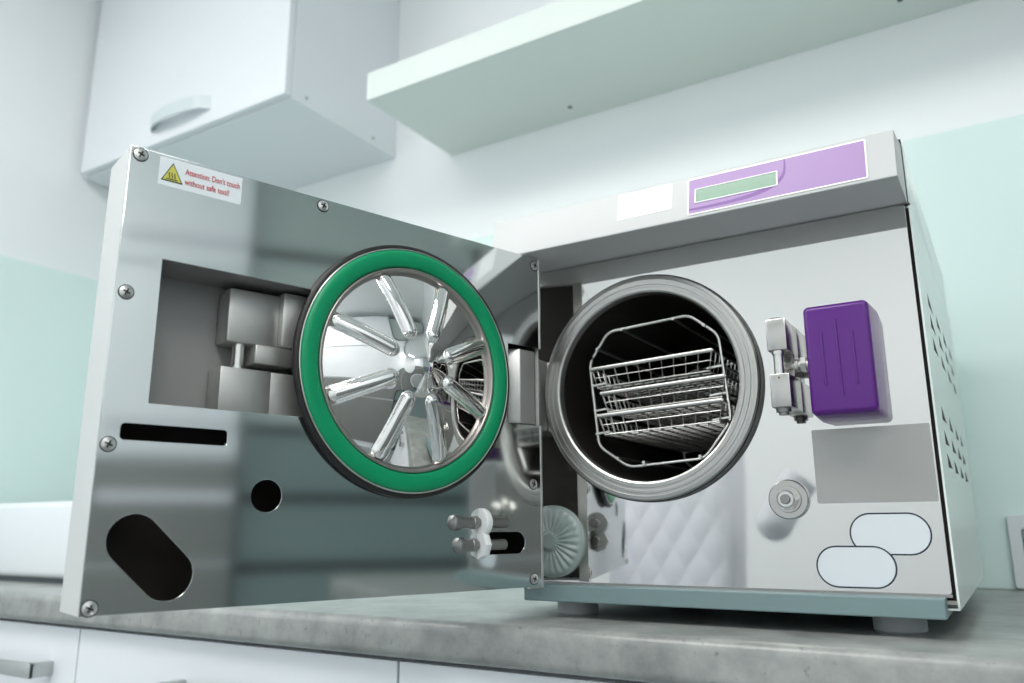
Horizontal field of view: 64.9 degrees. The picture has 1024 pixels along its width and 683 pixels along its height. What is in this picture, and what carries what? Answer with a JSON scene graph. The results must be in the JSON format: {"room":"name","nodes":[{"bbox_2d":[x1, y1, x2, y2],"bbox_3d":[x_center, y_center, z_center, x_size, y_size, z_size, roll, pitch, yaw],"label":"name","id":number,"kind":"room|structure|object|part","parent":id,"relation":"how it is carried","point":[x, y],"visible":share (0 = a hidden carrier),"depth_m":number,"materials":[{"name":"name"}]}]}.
{"room":"dental clinic","nodes":[
{"label":"dental clinic","id":0,"kind":"room"},
{"bbox_2d":[0,0,108,280],"bbox_3d":[-1.823,-0.076,1.004,0.100,2.600,3.150,-8,-15,31],"label":"wall","id":1,"kind":"structure","parent":0,"point":[52,216],"depth_m":2.07,"materials":[{"name":"white paint"}]},
{"bbox_2d":[0,255,97,503],"bbox_3d":[-1.269,0.135,1.776,0.006,0.735,1.192,-8,-15,31],"label":"backsplash","id":2,"kind":"structure","parent":1,"relation":"attached to","point":[47,314],"depth_m":1.97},
{"bbox_2d":[293,0,1023,589],"bbox_3d":[0.732,-0.012,1.333,4.100,2.600,0.100,-8,-15,31],"label":"wall","id":3,"kind":"structure","parent":0,"point":[961,66],"depth_m":1.59,"materials":[{"name":"white paint"}]},
{"bbox_2d":[81,0,399,189],"bbox_3d":[-0.727,-0.792,2.135,0.773,0.700,0.397,-8,-15,31],"label":"upper cabinet","id":4,"kind":"object","parent":3,"relation":"attached to","point":[274,92],"visible":0.97,"depth_m":1.94,"materials":[{"name":"white paint"}]},
{"bbox_3d":[-0.796,-0.542,1.901,0.217,0.032,0.033,-8,-15,31],"label":"handle","id":5,"kind":"part","parent":4,"relation":"part of","materials":[{"name":"silver metal"}]},
{"bbox_3d":[-0.806,-0.820,1.999,0.756,0.689,0.018,-8,-15,31],"label":"door","id":6,"kind":"part","parent":4,"relation":"part of","materials":[{"name":"white paint"}]},
{"bbox_2d":[367,0,976,155],"bbox_3d":[0.689,-0.634,1.260,2.146,0.064,0.302,-8,-15,31],"label":"wall shelf","id":7,"kind":"object","parent":3,"relation":"attached to","point":[560,61],"visible":1,"depth_m":1.53,"materials":[{"name":"laminate"}]},
{"bbox_2d":[470,114,1023,589],"bbox_3d":[0.702,0.011,1.283,3.886,0.735,0.006,-8,-15,31],"label":"backsplash","id":8,"kind":"structure","parent":3,"relation":"attached to","point":[968,181],"depth_m":1.27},
{"bbox_2d":[1006,515,1023,588],"bbox_3d":[0.807,0.298,1.140,0.171,0.104,0.012,-8,-15,31],"label":"wall socket","id":9,"kind":"object","parent":8,"relation":"attached to","point":[1015,523],"visible":1,"depth_m":1.18,"materials":[{"name":"white paint"}]},
{"bbox_3d":[-0.114,0.994,-0.321,4.100,0.100,3.350,-8,-15,31],"label":"floor","id":10,"kind":"structure","parent":0,"visible":0},
{"bbox_2d":[0,618,92,682],"bbox_3d":[-0.660,0.908,1.418,0.488,0.860,0.669,-8,-15,31],"label":"drawer front","id":11,"kind":"object","parent":10,"relation":"on","point":[30,651],"visible":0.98,"depth_m":1.17,"materials":[{"name":"white paint"}]},
{"bbox_3d":[-0.750,0.478,1.191,0.192,0.020,0.034,-8,-15,31],"label":"handle","id":12,"kind":"part","parent":11,"relation":"part of","materials":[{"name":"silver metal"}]},
{"bbox_2d":[75,627,408,682],"bbox_3d":[-0.206,0.843,1.146,0.578,0.860,0.669,-8,-15,31],"label":"drawer front","id":13,"kind":"object","parent":10,"relation":"on","point":[105,655],"visible":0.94,"depth_m":0.99,"materials":[{"name":"white paint"}]},
{"bbox_3d":[-0.350,0.420,0.952,0.180,0.020,0.034,-8,-15,31],"label":"handle","id":14,"kind":"part","parent":13,"relation":"part of","materials":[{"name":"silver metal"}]},
{"bbox_2d":[0,581,1023,682],"bbox_3d":[-0.093,0.402,1.241,2.484,0.040,0.744,-8,-15,31],"label":"countertop","id":15,"kind":"structure","parent":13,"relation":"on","point":[981,642],"depth_m":0.77,"materials":[{"name":"stone"}]},
{"bbox_2d":[0,501,71,583],"bbox_3d":[-0.850,0.403,1.632,0.600,0.142,0.325,-8,-15,31],"label":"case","id":16,"kind":"object","parent":15,"relation":"on","point":[33,535],"visible":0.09,"depth_m":1.46,"materials":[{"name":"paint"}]},
{"bbox_2d":[60,130,983,634],"bbox_3d":[0.147,0.063,0.873,0.555,0.452,0.963,-8,-15,31],"label":"autoclave","id":17,"kind":"object","parent":15,"relation":"on","point":[291,396],"visible":0.99,"depth_m":0.73,"materials":[{"name":"metal"}]},
{"bbox_3d":[-0.153,0.053,0.739,0.424,0.346,0.061,11,-17,-39],"label":"door","id":18,"kind":"part","parent":17,"relation":"part of","materials":[{"name":"grey metal"}]},
{"bbox_3d":[-0.132,0.048,0.716,0.424,0.346,0.002,11,-17,-39],"label":"plate","id":19,"kind":"part","parent":17,"relation":"part of","materials":[{"name":"silver metal"}]},
{"bbox_3d":[-0.085,0.023,0.739,0.183,0.183,0.026,11,-17,-39],"label":"pressure lid","id":20,"kind":"part","parent":17,"relation":"part of","materials":[{"name":"metal"}]},
{"bbox_3d":[0.010,0.054,0.877,0.046,0.079,0.087,-8,-15,31],"label":"hinge arm","id":21,"kind":"part","parent":17,"relation":"part of","materials":[{"name":"metal"}]},
{"bbox_2d":[589,315,738,470],"bbox_3d":[0.221,0.078,0.954,0.155,0.156,0.275,-8,-15,31],"label":"rack","id":22,"kind":"object","parent":17,"relation":"in","point":[621,460],"visible":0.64,"depth_m":0.87,"materials":[{"name":"metal"}]},
{"bbox_3d":[0.165,0.035,0.999,0.003,0.003,0.275,-8,-15,31],"label":"rack rod","id":23,"kind":"part","parent":22,"relation":"part of","materials":[{"name":"metal"}]},
{"bbox_3d":[0.183,0.149,0.962,0.003,0.003,0.275,-8,-15,31],"label":"rack rod","id":24,"kind":"part","parent":22,"relation":"part of","materials":[{"name":"metal"}]},
{"bbox_3d":[0.191,0.013,0.988,0.003,0.003,0.275,-8,-15,31],"label":"rack rod","id":25,"kind":"part","parent":22,"relation":"part of","materials":[{"name":"metal"}]},
{"bbox_2d":[589,348,738,413],"bbox_3d":[0.209,0.053,0.950,0.140,0.030,0.253,-8,-15,31],"label":"tray","id":26,"kind":"object","parent":22,"relation":"in","point":[593,369],"visible":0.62,"depth_m":0.88,"materials":[{"name":"metal"}]},
{"bbox_3d":[0.208,0.151,0.946,0.003,0.003,0.275,-8,-15,31],"label":"rack rod","id":27,"kind":"part","parent":22,"relation":"part of","materials":[{"name":"metal"}]},
{"bbox_2d":[597,398,736,452],"bbox_3d":[0.216,0.102,0.934,0.140,0.030,0.253,-8,-15,31],"label":"tray","id":28,"kind":"object","parent":22,"relation":"in","point":[693,441],"visible":0.71,"depth_m":0.87,"materials":[{"name":"metal"}]},
{"bbox_2d":[600,373,738,433],"bbox_3d":[0.220,0.078,0.940,0.140,0.030,0.253,-8,-15,31],"label":"tray","id":29,"kind":"object","parent":22,"relation":"in","point":[664,412],"visible":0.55,"depth_m":0.87,"materials":[{"name":"metal"}]},
{"bbox_3d":[0.241,0.002,0.959,0.003,0.003,0.275,-8,-15,31],"label":"rack rod","id":30,"kind":"part","parent":22,"relation":"part of","materials":[{"name":"metal"}]},
{"bbox_3d":[0.268,0.009,0.940,0.003,0.003,0.275,-8,-15,31],"label":"rack rod","id":31,"kind":"part","parent":22,"relation":"part of","materials":[{"name":"metal"}]},
{"bbox_2d":[524,583,956,619],"bbox_3d":[0.298,0.283,0.935,0.397,0.017,0.443,-8,-15,31],"label":"base panel","id":32,"kind":"object","parent":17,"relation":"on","point":[878,601],"depth_m":0.73,"materials":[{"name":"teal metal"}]},
{"bbox_3d":[0.175,0.069,0.824,0.450,0.348,0.002,-8,-15,31],"label":"plate","id":33,"kind":"part","parent":17,"relation":"part of","materials":[{"name":"silver metal"}]},
{"bbox_3d":[0.256,0.270,0.904,0.449,0.008,0.304,-8,-15,31],"label":"trim","id":34,"kind":"part","parent":17,"relation":"part of","materials":[{"name":"metal"}]},
{"bbox_3d":[0.243,-0.152,0.752,0.164,0.041,0.010,-8,-15,31],"label":"display panel","id":35,"kind":"part","parent":17,"relation":"part of","materials":[{"name":"purple plastic"}]},
{"bbox_3d":[0.300,0.018,0.727,0.059,0.102,0.048,-8,-15,31],"label":"lock handle","id":36,"kind":"part","parent":17,"relation":"part of","materials":[{"name":"purple plastic"}]},
{"bbox_3d":[0.323,0.110,0.720,0.099,0.067,0.001,-8,-15,31],"label":"plate","id":37,"kind":"part","parent":17,"relation":"part of","materials":[{"name":"grey metal"}]},
{"bbox_3d":[0.305,0.087,1.034,0.451,0.421,0.487,-8,-15,31],"label":"frame","id":38,"kind":"part","parent":17,"relation":"part of","materials":[{"name":"silver metal"}]},
{"bbox_3d":[0.498,0.096,0.917,0.010,0.360,0.508,-8,-15,31],"label":"panel","id":39,"kind":"part","parent":17,"relation":"part of","materials":[{"name":"metal"}]},
{"bbox_2d":[399,659,648,682],"bbox_3d":[0.282,0.773,0.854,0.569,0.860,0.669,-8,-15,31],"label":"base cabinet","id":40,"kind":"object","parent":10,"relation":"on","point":[411,670],"visible":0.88,"depth_m":0.80,"materials":[{"name":"white paint"}]}
]}

